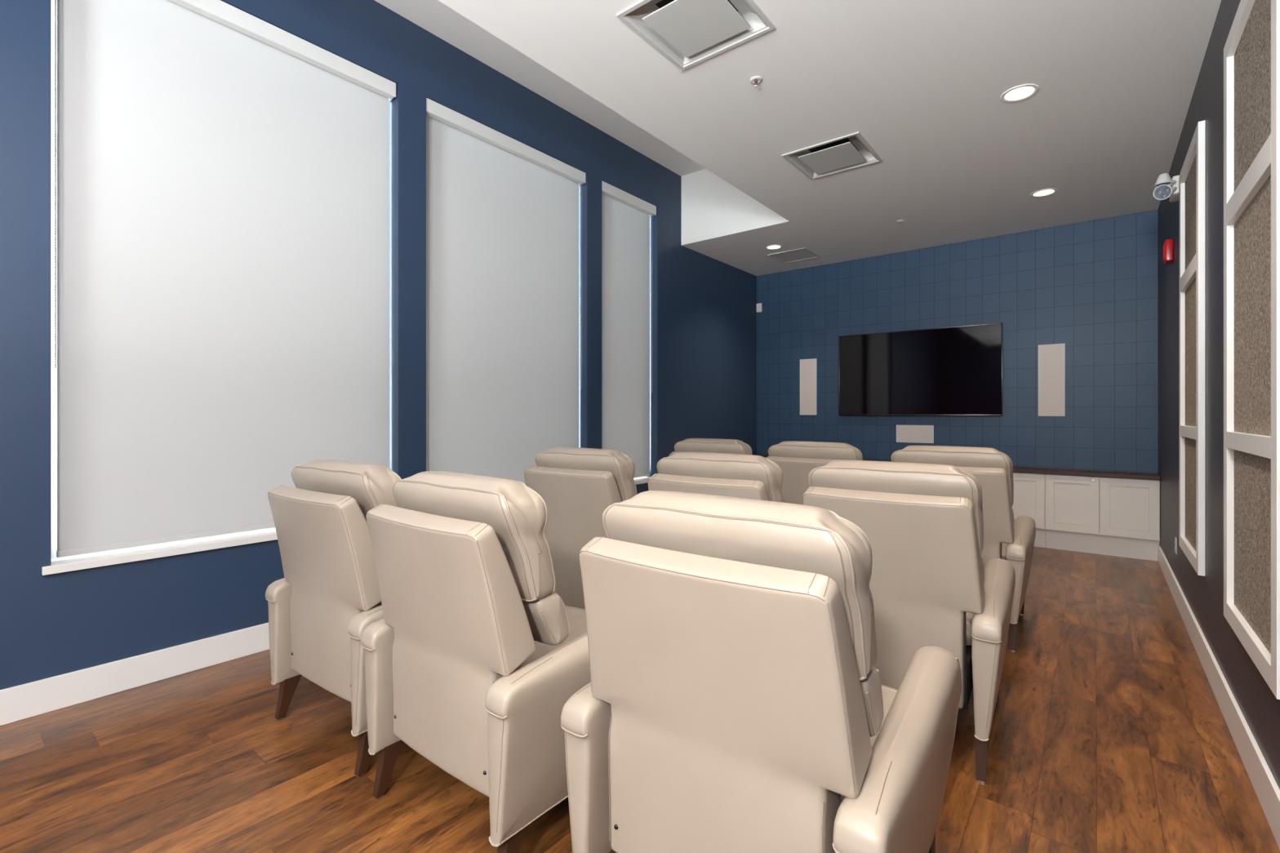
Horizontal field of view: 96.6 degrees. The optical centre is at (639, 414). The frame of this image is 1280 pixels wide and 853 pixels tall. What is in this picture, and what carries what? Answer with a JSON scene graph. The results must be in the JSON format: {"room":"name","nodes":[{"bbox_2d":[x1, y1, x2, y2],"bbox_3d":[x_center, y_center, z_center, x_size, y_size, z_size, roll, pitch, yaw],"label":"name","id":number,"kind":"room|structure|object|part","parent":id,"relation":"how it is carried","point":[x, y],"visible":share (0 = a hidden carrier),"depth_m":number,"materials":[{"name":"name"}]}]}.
{"room":"home theater room","nodes":[
{"label":"home theater room","id":0,"kind":"room"},
{"bbox_2d":[0,0,756,689],"bbox_3d":[-2.247,-0.820,3.484,0.260,4.400,12.240,0,0,39],"label":"wall","id":1,"kind":"structure","parent":0,"point":[703,308],"depth_m":3.72,"materials":[{"name":"blue paint"}]},
{"bbox_2d":[0,622,269,725],"bbox_3d":[-2.139,1.302,3.398,0.016,0.156,11.840,0,0,39],"label":"baseboard","id":2,"kind":"structure","parent":1,"relation":"attached to","point":[24,701],"depth_m":2.85,"materials":[{"name":"white wood"}]},
{"bbox_2d":[41,0,277,575],"bbox_3d":[-2.286,-0.783,3.376,0.234,3.050,1.753,0,0,39],"label":"window","id":3,"kind":"structure","parent":1,"relation":"in","point":[82,562],"depth_m":2.78,"materials":[{"name":"white"}]},
{"bbox_2d":[54,0,395,557],"bbox_3d":[-2.267,-0.807,3.357,0.119,2.995,1.683,0,0,39],"label":"roller blind","id":4,"kind":"object","parent":3,"relation":"attached to","point":[223,172],"visible":0.98,"depth_m":3.20,"materials":[{"name":"grey fabric"}]},
{"bbox_3d":[-2.784,-1.213,2.719,0.018,1.989,0.005,0,0,39],"label":"bead chain","id":5,"kind":"part","parent":4,"relation":"part of","materials":[{"name":"white metal"}]},
{"bbox_2d":[426,97,585,483],"bbox_3d":[-1.082,-0.807,4.841,0.119,2.995,1.674,0,0,39],"label":"roller blind","id":6,"kind":"object","parent":1,"relation":"attached to","point":[502,212],"visible":0.98,"depth_m":4.75,"materials":[{"name":"grey fabric"}]},
{"bbox_3d":[-0.565,-1.224,5.497,0.016,1.968,0.003,0,0,39],"label":"bead chain","id":7,"kind":"part","parent":6,"relation":"part of","materials":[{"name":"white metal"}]},
{"bbox_2d":[601,180,656,477],"bbox_3d":[-0.144,-0.807,6.016,0.119,2.995,0.905,0,0,39],"label":"roller blind","id":8,"kind":"object","parent":1,"relation":"attached to","point":[625,217],"visible":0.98,"depth_m":6.05,"materials":[{"name":"grey fabric"}]},
{"bbox_2d":[634,476,650,484],"bbox_3d":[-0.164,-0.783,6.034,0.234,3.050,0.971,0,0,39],"label":"window sill","id":9,"kind":"structure","parent":1,"relation":"in","point":[641,480],"depth_m":6.14,"materials":[{"name":"white"}]},
{"bbox_2d":[0,546,1279,852],"bbox_3d":[-0.454,1.430,2.180,4.770,0.100,12.440,0,0,39],"label":"floor","id":10,"kind":"structure","parent":0,"point":[1109,733],"depth_m":2.22,"materials":[{"name":"brown wood"}]},
{"bbox_2d":[265,459,401,777],"bbox_3d":[-1.111,0.792,2.713,0.854,1.177,0.980,0,0,36],"label":"recliner","id":11,"kind":"object","parent":10,"relation":"on","point":[328,593],"visible":0.57,"depth_m":2.31,"materials":[{"name":"beige leather"}]},
{"bbox_3d":[-1.409,0.958,2.923,0.126,0.516,0.891,0,0,36],"label":"armrest","id":12,"kind":"part","parent":11,"relation":"part of","materials":[{"name":"beige leather"}]},
{"bbox_3d":[-1.609,1.288,2.611,0.044,0.172,0.101,0,0,36],"label":"leg","id":13,"kind":"part","parent":11,"relation":"part of","materials":[{"name":"brown wood"}]},
{"bbox_2d":[292,459,399,519],"bbox_3d":[-1.270,0.397,2.491,0.683,0.388,0.217,0,0,36],"label":"cushion","id":14,"kind":"object","parent":11,"relation":"on","point":[372,485],"depth_m":2.33,"materials":[{"name":"beige leather"}]},
{"bbox_3d":[-1.049,1.288,2.209,0.044,0.172,0.101,0,0,36],"label":"leg","id":15,"kind":"part","parent":11,"relation":"part of","materials":[{"name":"brown wood"}]},
{"bbox_3d":[-0.817,0.958,2.499,0.126,0.516,0.891,0,0,36],"label":"armrest","id":16,"kind":"part","parent":11,"relation":"part of","materials":[{"name":"beige leather"}]},
{"bbox_2d":[360,471,591,852],"bbox_3d":[-0.419,0.792,2.166,0.854,1.177,0.980,0,0,38],"label":"recliner","id":17,"kind":"object","parent":10,"relation":"on","point":[474,659],"visible":0.88,"depth_m":1.75,"materials":[{"name":"beige leather"}]},
{"bbox_3d":[-0.921,1.288,2.085,0.044,0.172,0.101,0,0,38],"label":"leg","id":18,"kind":"part","parent":17,"relation":"part of","materials":[{"name":"brown wood"}]},
{"bbox_3d":[-0.707,0.958,2.389,0.126,0.516,0.891,0,0,38],"label":"armrest","id":19,"kind":"part","parent":17,"relation":"part of","materials":[{"name":"beige leather"}]},
{"bbox_2d":[393,471,553,600],"bbox_3d":[-0.587,0.397,1.952,0.683,0.388,0.217,0,0,38],"label":"cushion","id":20,"kind":"object","parent":17,"relation":"on","point":[517,514],"depth_m":1.76,"materials":[{"name":"beige leather"}]},
{"bbox_3d":[-0.378,1.288,1.659,0.044,0.172,0.101,0,0,38],"label":"leg","id":21,"kind":"part","parent":17,"relation":"part of","materials":[{"name":"brown wood"}]},
{"bbox_3d":[-0.134,0.958,1.939,0.126,0.516,0.891,0,0,38],"label":"armrest","id":22,"kind":"part","parent":17,"relation":"part of","materials":[{"name":"beige leather"}]},
{"bbox_2d":[522,591,568,644],"bbox_3d":[-0.527,0.660,2.027,0.683,0.198,0.166,0,0,38],"label":"lumbar cushion","id":23,"kind":"object","parent":17,"relation":"on","point":[546,612],"depth_m":1.81,"materials":[{"name":"beige leather"}]},
{"bbox_2d":[521,604,586,666],"bbox_3d":[-0.313,0.935,2.301,0.600,0.154,0.630,0,0,38],"label":"seat cushion","id":24,"kind":"object","parent":17,"relation":"on","point":[577,619],"depth_m":2.25,"materials":[{"name":"beige leather"}]},
{"bbox_2d":[524,447,637,608],"bbox_3d":[-0.179,0.792,3.677,0.854,1.177,0.980,0,0,34],"label":"recliner","id":25,"kind":"object","parent":10,"relation":"on","point":[577,486],"visible":0.47,"depth_m":3.30,"materials":[{"name":"beige leather"}]},
{"bbox_2d":[535,447,636,501],"bbox_3d":[-0.334,0.397,3.452,0.683,0.388,0.217,0,0,34],"label":"cushion","id":26,"kind":"object","parent":25,"relation":"on","point":[622,466],"depth_m":3.29,"materials":[{"name":"beige leather"}]},
{"bbox_2d":[669,438,751,455],"bbox_3d":[0.776,0.792,4.996,0.854,1.177,0.980,0,0,37],"label":"recliner","id":27,"kind":"object","parent":10,"relation":"on","point":[687,445],"visible":0.14,"depth_m":4.67,"materials":[{"name":"beige leather"}]},
{"bbox_2d":[648,451,784,502],"bbox_3d":[0.571,0.792,3.229,0.854,1.177,0.980,0,0,35],"label":"recliner","id":28,"kind":"object","parent":10,"relation":"on","point":[752,477],"visible":0.22,"depth_m":2.85,"materials":[{"name":"beige leather"}]},
{"bbox_2d":[560,490,961,852],"bbox_3d":[0.379,0.792,1.639,0.854,1.177,0.980,0,0,37],"label":"recliner","id":29,"kind":"object","parent":10,"relation":"on","point":[735,700],"visible":1,"depth_m":1.27,"materials":[{"name":"beige leather"}]},
{"bbox_3d":[0.085,0.958,1.854,0.126,0.516,0.891,0,0,37],"label":"armrest","id":30,"kind":"part","parent":29,"relation":"part of","materials":[{"name":"beige leather"}]},
{"bbox_2d":[604,490,875,678],"bbox_3d":[0.216,0.397,1.420,0.683,0.388,0.217,0,0,37],"label":"cushion","id":31,"kind":"object","parent":29,"relation":"on","point":[775,534],"depth_m":1.26,"materials":[{"name":"beige leather"}]},
{"bbox_2d":[840,684,897,804],"bbox_3d":[0.481,0.935,1.777,0.600,0.154,0.630,0,0,37],"label":"seat cushion","id":32,"kind":"object","parent":29,"relation":"on","point":[889,693],"depth_m":1.73,"materials":[{"name":"beige leather"}]},
{"bbox_2d":[859,665,883,736],"bbox_3d":[0.274,0.660,1.498,0.683,0.198,0.166,0,0,37],"label":"lumbar cushion","id":33,"kind":"object","parent":29,"relation":"on","point":[869,680],"depth_m":1.28,"materials":[{"name":"beige leather"}]},
{"bbox_3d":[0.669,0.958,1.420,0.126,0.516,0.891,0,0,37],"label":"armrest","id":34,"kind":"part","parent":29,"relation":"part of","materials":[{"name":"beige leather"}]},
{"bbox_3d":[0.845,1.288,1.688,0.044,0.172,0.099,0,0,37],"label":"leg","id":35,"kind":"part","parent":29,"relation":"part of","materials":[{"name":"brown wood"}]},
{"bbox_2d":[766,440,862,504],"bbox_3d":[1.468,0.792,4.462,0.854,1.177,0.980,0,0,38],"label":"recliner","id":36,"kind":"object","parent":10,"relation":"on","point":[797,460],"visible":0.21,"depth_m":4.15,"materials":[{"name":"beige leather"}]},
{"bbox_2d":[768,440,862,460],"bbox_3d":[1.298,0.397,4.248,0.683,0.388,0.217,0,0,38],"label":"cushion","id":37,"kind":"object","parent":36,"relation":"on","point":[793,449],"depth_m":4.14,"materials":[{"name":"beige leather"}]},
{"bbox_2d":[802,459,1015,783],"bbox_3d":[1.238,0.792,2.681,0.854,1.177,0.980,0,0,35],"label":"recliner","id":38,"kind":"object","parent":10,"relation":"on","point":[930,583],"visible":0.66,"depth_m":2.26,"materials":[{"name":"beige leather"}]},
{"bbox_2d":[808,459,983,553],"bbox_3d":[1.080,0.397,2.458,0.683,0.388,0.217,0,0,35],"label":"cushion","id":39,"kind":"object","parent":38,"relation":"on","point":[888,477],"depth_m":2.34,"materials":[{"name":"beige leather"}]},
{"bbox_3d":[1.259,1.085,2.712,0.584,0.160,0.740,0,0,35],"label":"seat","id":40,"kind":"part","parent":38,"relation":"part of","materials":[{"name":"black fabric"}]},
{"bbox_2d":[965,612,974,645],"bbox_3d":[1.336,0.935,2.822,0.600,0.154,0.630,0,0,35],"label":"seat cushion","id":41,"kind":"object","parent":38,"relation":"on","point":[969,616],"depth_m":2.43,"materials":[{"name":"beige leather"}]},
{"bbox_3d":[1.304,1.288,2.177,0.044,0.172,0.101,0,0,35],"label":"leg","id":42,"kind":"part","parent":38,"relation":"part of","materials":[{"name":"brown wood"}]},
{"bbox_2d":[980,556,985,586],"bbox_3d":[1.136,0.660,2.537,0.683,0.198,0.166,0,0,35],"label":"lumbar cushion","id":43,"kind":"object","parent":38,"relation":"on","point":[982,564],"depth_m":2.33,"materials":[{"name":"beige leather"}]},
{"bbox_3d":[1.534,0.958,2.470,0.126,0.516,0.891,0,0,35],"label":"armrest","id":44,"kind":"part","parent":38,"relation":"part of","materials":[{"name":"beige leather"}]},
{"bbox_2d":[890,445,1035,651],"bbox_3d":[2.142,0.792,3.864,0.854,1.177,0.980,0,0,37],"label":"recliner","id":45,"kind":"object","parent":10,"relation":"on","point":[1006,537],"visible":0.45,"depth_m":3.39,"materials":[{"name":"beige leather"}]},
{"bbox_2d":[891,445,1013,506],"bbox_3d":[1.978,0.397,3.646,0.683,0.388,0.217,0,0,37],"label":"cushion","id":46,"kind":"object","parent":45,"relation":"on","point":[959,456],"depth_m":3.53,"materials":[{"name":"beige leather"}]},
{"bbox_2d":[1001,542,1008,559],"bbox_3d":[2.245,0.935,4.001,0.600,0.154,0.630,0,0,37],"label":"seat cushion","id":47,"kind":"object","parent":45,"relation":"on","point":[1004,545],"depth_m":3.69,"materials":[{"name":"beige leather"}]},
{"bbox_3d":[2.193,1.288,3.358,0.044,0.172,0.101,0,0,37],"label":"leg","id":48,"kind":"part","parent":45,"relation":"part of","materials":[{"name":"brown wood"}]},
{"bbox_3d":[2.432,0.958,3.643,0.126,0.516,0.891,0,0,37],"label":"armrest","id":49,"kind":"part","parent":45,"relation":"part of","materials":[{"name":"beige leather"}]},
{"bbox_3d":[2.609,1.288,3.910,0.044,0.172,0.099,0,0,37],"label":"leg","id":50,"kind":"part","parent":45,"relation":"part of","materials":[{"name":"brown wood"}]},
{"bbox_2d":[1011,472,1045,547],"bbox_3d":[3.889,0.996,6.221,0.872,0.768,0.297,0,0,39],"label":"base cabinet","id":51,"kind":"object","parent":10,"relation":"on","point":[1028,498],"visible":0.22,"depth_m":5.91,"materials":[{"name":"white wood"}]},
{"bbox_2d":[1044,474,1159,560],"bbox_3d":[4.571,0.996,5.674,0.872,0.768,0.303,0,0,39],"label":"base cabinet","id":52,"kind":"object","parent":10,"relation":"on","point":[1097,515],"visible":0.99,"depth_m":5.56,"materials":[{"name":"white wood"}]},
{"bbox_3d":[4.313,0.895,5.705,0.428,0.557,0.019,0,0,39],"label":"door","id":53,"kind":"part","parent":52,"relation":"part of","materials":[{"name":"white wood"}]},
{"bbox_3d":[4.655,0.895,5.432,0.429,0.557,0.019,0,0,39],"label":"door","id":54,"kind":"part","parent":52,"relation":"part of","materials":[{"name":"white wood"}]},
{"bbox_3d":[1.884,0.996,7.823,0.760,0.768,0.297,0,0,39],"label":"cabinet","id":55,"kind":"object","parent":10,"relation":"on","visible":0},
{"bbox_2d":[754,453,1159,479],"bbox_3d":[3.241,0.593,6.727,4.265,0.038,0.318,0,0,39],"label":"countertop","id":56,"kind":"structure","parent":55,"relation":"on","point":[1147,476],"depth_m":5.66,"materials":[{"name":"brown wood"}]},
{"bbox_2d":[374,0,1221,275],"bbox_3d":[-0.501,-2.410,2.089,4.730,0.860,12.240,0,0,39],"label":"ceiling","id":57,"kind":"structure","parent":0,"point":[923,82],"depth_m":3.73,"materials":[{"name":"white paint"}]},
{"bbox_2d":[616,0,775,71],"bbox_3d":[0.288,-2.004,2.870,0.576,0.080,0.576,0,0,39],"label":"ceiling vent","id":58,"kind":"object","parent":57,"relation":"in","point":[688,33],"visible":1,"depth_m":2.90,"materials":[{"name":"white metal"}]},
{"bbox_3d":[0.288,-1.968,2.870,0.394,0.007,0.394,0,0,39],"label":"plate","id":59,"kind":"part","parent":58,"relation":"part of","materials":[{"name":"white metal"}]},
{"bbox_2d":[750,75,762,88],"bbox_3d":[0.686,-1.958,3.375,0.072,0.044,0.072,0,0,39],"label":"sprinkler","id":60,"kind":"object","parent":57,"relation":"attached to","point":[755,79],"visible":1,"depth_m":3.37,"materials":[{"name":"white metal"}]},
{"bbox_2d":[764,244,782,249],"bbox_3d":[1.585,-1.976,6.759,0.200,0.006,0.200,0,0,39],"label":"recessed light","id":61,"kind":"object","parent":57,"relation":"in","point":[775,246],"visible":1,"depth_m":6.75,"materials":[{"name":"white"}]},
{"bbox_2d":[767,247,821,263],"bbox_3d":[1.925,-1.975,7.120,0.490,0.010,0.490,0,0,39],"label":"ceiling vent","id":62,"kind":"object","parent":57,"relation":"in","point":[801,254],"visible":1,"depth_m":7.12,"materials":[{"name":"white metal"}]},
{"bbox_2d":[771,248,817,262],"bbox_3d":[1.925,-1.977,7.120,0.430,0.004,0.430,0,0,39],"label":"grille","id":63,"kind":"object","parent":62,"relation":"attached to","point":[797,255],"depth_m":7.12,"materials":[{"name":"grey metal"}]},
{"bbox_2d":[782,131,882,180],"bbox_3d":[1.486,-2.004,4.401,0.576,0.080,0.576,0,0,39],"label":"ceiling vent","id":64,"kind":"object","parent":57,"relation":"in","point":[851,151],"visible":0.92,"depth_m":4.40,"materials":[{"name":"white metal"}]},
{"bbox_3d":[1.486,-1.968,4.401,0.394,0.007,0.394,0,0,39],"label":"plate","id":65,"kind":"part","parent":64,"relation":"part of","materials":[{"name":"white metal"}]},
{"bbox_2d":[895,219,904,222],"bbox_3d":[2.664,-1.972,5.845,0.080,0.014,0.080,0,0,39],"label":"sprinkler","id":66,"kind":"object","parent":57,"relation":"attached to","point":[898,220],"visible":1,"depth_m":5.83,"materials":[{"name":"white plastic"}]},
{"bbox_2d":[1000,83,1039,102],"bbox_3d":[2.338,-1.976,3.518,0.200,0.006,0.200,0,0,39],"label":"recessed light","id":67,"kind":"object","parent":57,"relation":"in","point":[1020,92],"visible":1,"depth_m":3.51,"materials":[{"name":"white"}]},
{"bbox_2d":[1030,188,1057,197],"bbox_3d":[3.608,-1.976,5.099,0.200,0.006,0.200,0,0,39],"label":"recessed light","id":68,"kind":"object","parent":57,"relation":"in","point":[1046,192],"visible":1,"depth_m":5.10,"materials":[{"name":"white"}]},
{"bbox_2d":[756,209,1157,473],"bbox_3d":[3.365,-0.820,6.962,4.770,4.400,0.200,0,0,39],"label":"wall","id":69,"kind":"structure","parent":0,"point":[1090,287],"depth_m":6.26,"materials":[{"name":"blue tile"}]},
{"bbox_2d":[756,302,762,312],"bbox_3d":[1.700,-1.518,8.141,0.080,0.125,0.033,0,0,39],"label":"sensor","id":70,"kind":"object","parent":69,"relation":"attached to","point":[759,306],"visible":1,"depth_m":8.12,"materials":[{"name":"white plastic"}]},
{"bbox_2d":[800,358,817,414],"bbox_3d":[2.275,-0.371,7.698,0.228,0.746,0.009,0,0,39],"label":"wall speaker","id":71,"kind":"object","parent":69,"relation":"attached to","point":[808,367],"visible":1,"depth_m":7.69,"materials":[{"name":"white plastic"}]},
{"bbox_2d":[896,425,933,443],"bbox_3d":[3.308,0.239,6.873,0.418,0.213,0.010,0,0,39],"label":"wall speaker","id":72,"kind":"object","parent":69,"relation":"attached to","point":[904,433],"visible":1,"depth_m":6.87,"materials":[{"name":"white fabric"}]},
{"bbox_2d":[838,322,1002,416],"bbox_3d":[3.294,-0.494,6.849,1.800,1.028,0.061,0,0,39],"label":"television","id":73,"kind":"object","parent":69,"relation":"attached to","point":[949,371],"visible":1,"depth_m":6.77,"materials":[{"name":"glossy black glass"},{"name":"black plastic"}]},
{"bbox_2d":[1038,343,1065,416],"bbox_3d":[4.355,-0.360,6.037,0.224,0.758,0.009,0,0,39],"label":"wall speaker","id":74,"kind":"object","parent":69,"relation":"attached to","point":[1051,357],"visible":1,"depth_m":6.03,"materials":[{"name":"white fabric"}]},
{"bbox_2d":[1157,0,1279,789],"bbox_3d":[1.269,-0.420,0.676,0.200,3.600,12.240,0,0,39],"label":"wall","id":75,"kind":"structure","parent":0,"point":[1257,703],"depth_m":3.00,"materials":[{"name":"grey paint"}]},
{"bbox_2d":[1152,173,1178,202],"bbox_3d":[3.656,-1.537,3.924,0.416,0.196,0.114,0,0,-33],"label":"emergency light","id":76,"kind":"object","parent":75,"relation":"attached to","point":[1166,187],"visible":0.94,"depth_m":3.84,"materials":[{"name":"white plastic"}]},
{"bbox_2d":[1163,239,1173,263],"bbox_3d":[4.127,-1.270,4.460,0.055,0.170,0.120,0,0,39],"label":"fire alarm","id":77,"kind":"object","parent":75,"relation":"attached to","point":[1168,246],"visible":1,"depth_m":4.41,"materials":[{"name":"red plastic"}]},
{"bbox_2d":[1174,537,1177,554],"bbox_3d":[3.982,0.978,4.242,0.010,0.115,0.072,0,0,39],"label":"wall outlet","id":78,"kind":"object","parent":75,"relation":"attached to","point":[1175,539],"visible":1,"depth_m":4.22,"materials":[{"name":"white plastic"}]},
{"bbox_2d":[1178,120,1205,576],"bbox_3d":[3.368,-0.361,3.489,0.029,2.498,0.913,0,0,39],"label":"acoustic panel","id":79,"kind":"object","parent":75,"relation":"attached to","point":[1192,177],"visible":1,"depth_m":3.45,"materials":[{"name":"white wood"}]},
{"bbox_2d":[1157,544,1279,849],"bbox_3d":[1.176,1.302,0.732,0.016,0.156,11.812,0,0,39],"label":"baseboard","id":80,"kind":"structure","parent":75,"relation":"attached to","point":[1265,787],"depth_m":2.42,"materials":[{"name":"white wood"}]},
{"bbox_2d":[1223,0,1279,699],"bbox_3d":[2.288,-0.361,2.137,0.029,2.498,0.945,0,0,39],"label":"acoustic panel","id":81,"kind":"object","parent":75,"relation":"attached to","point":[1251,49],"visible":1,"depth_m":2.14,"materials":[{"name":"white wood"}]}
]}

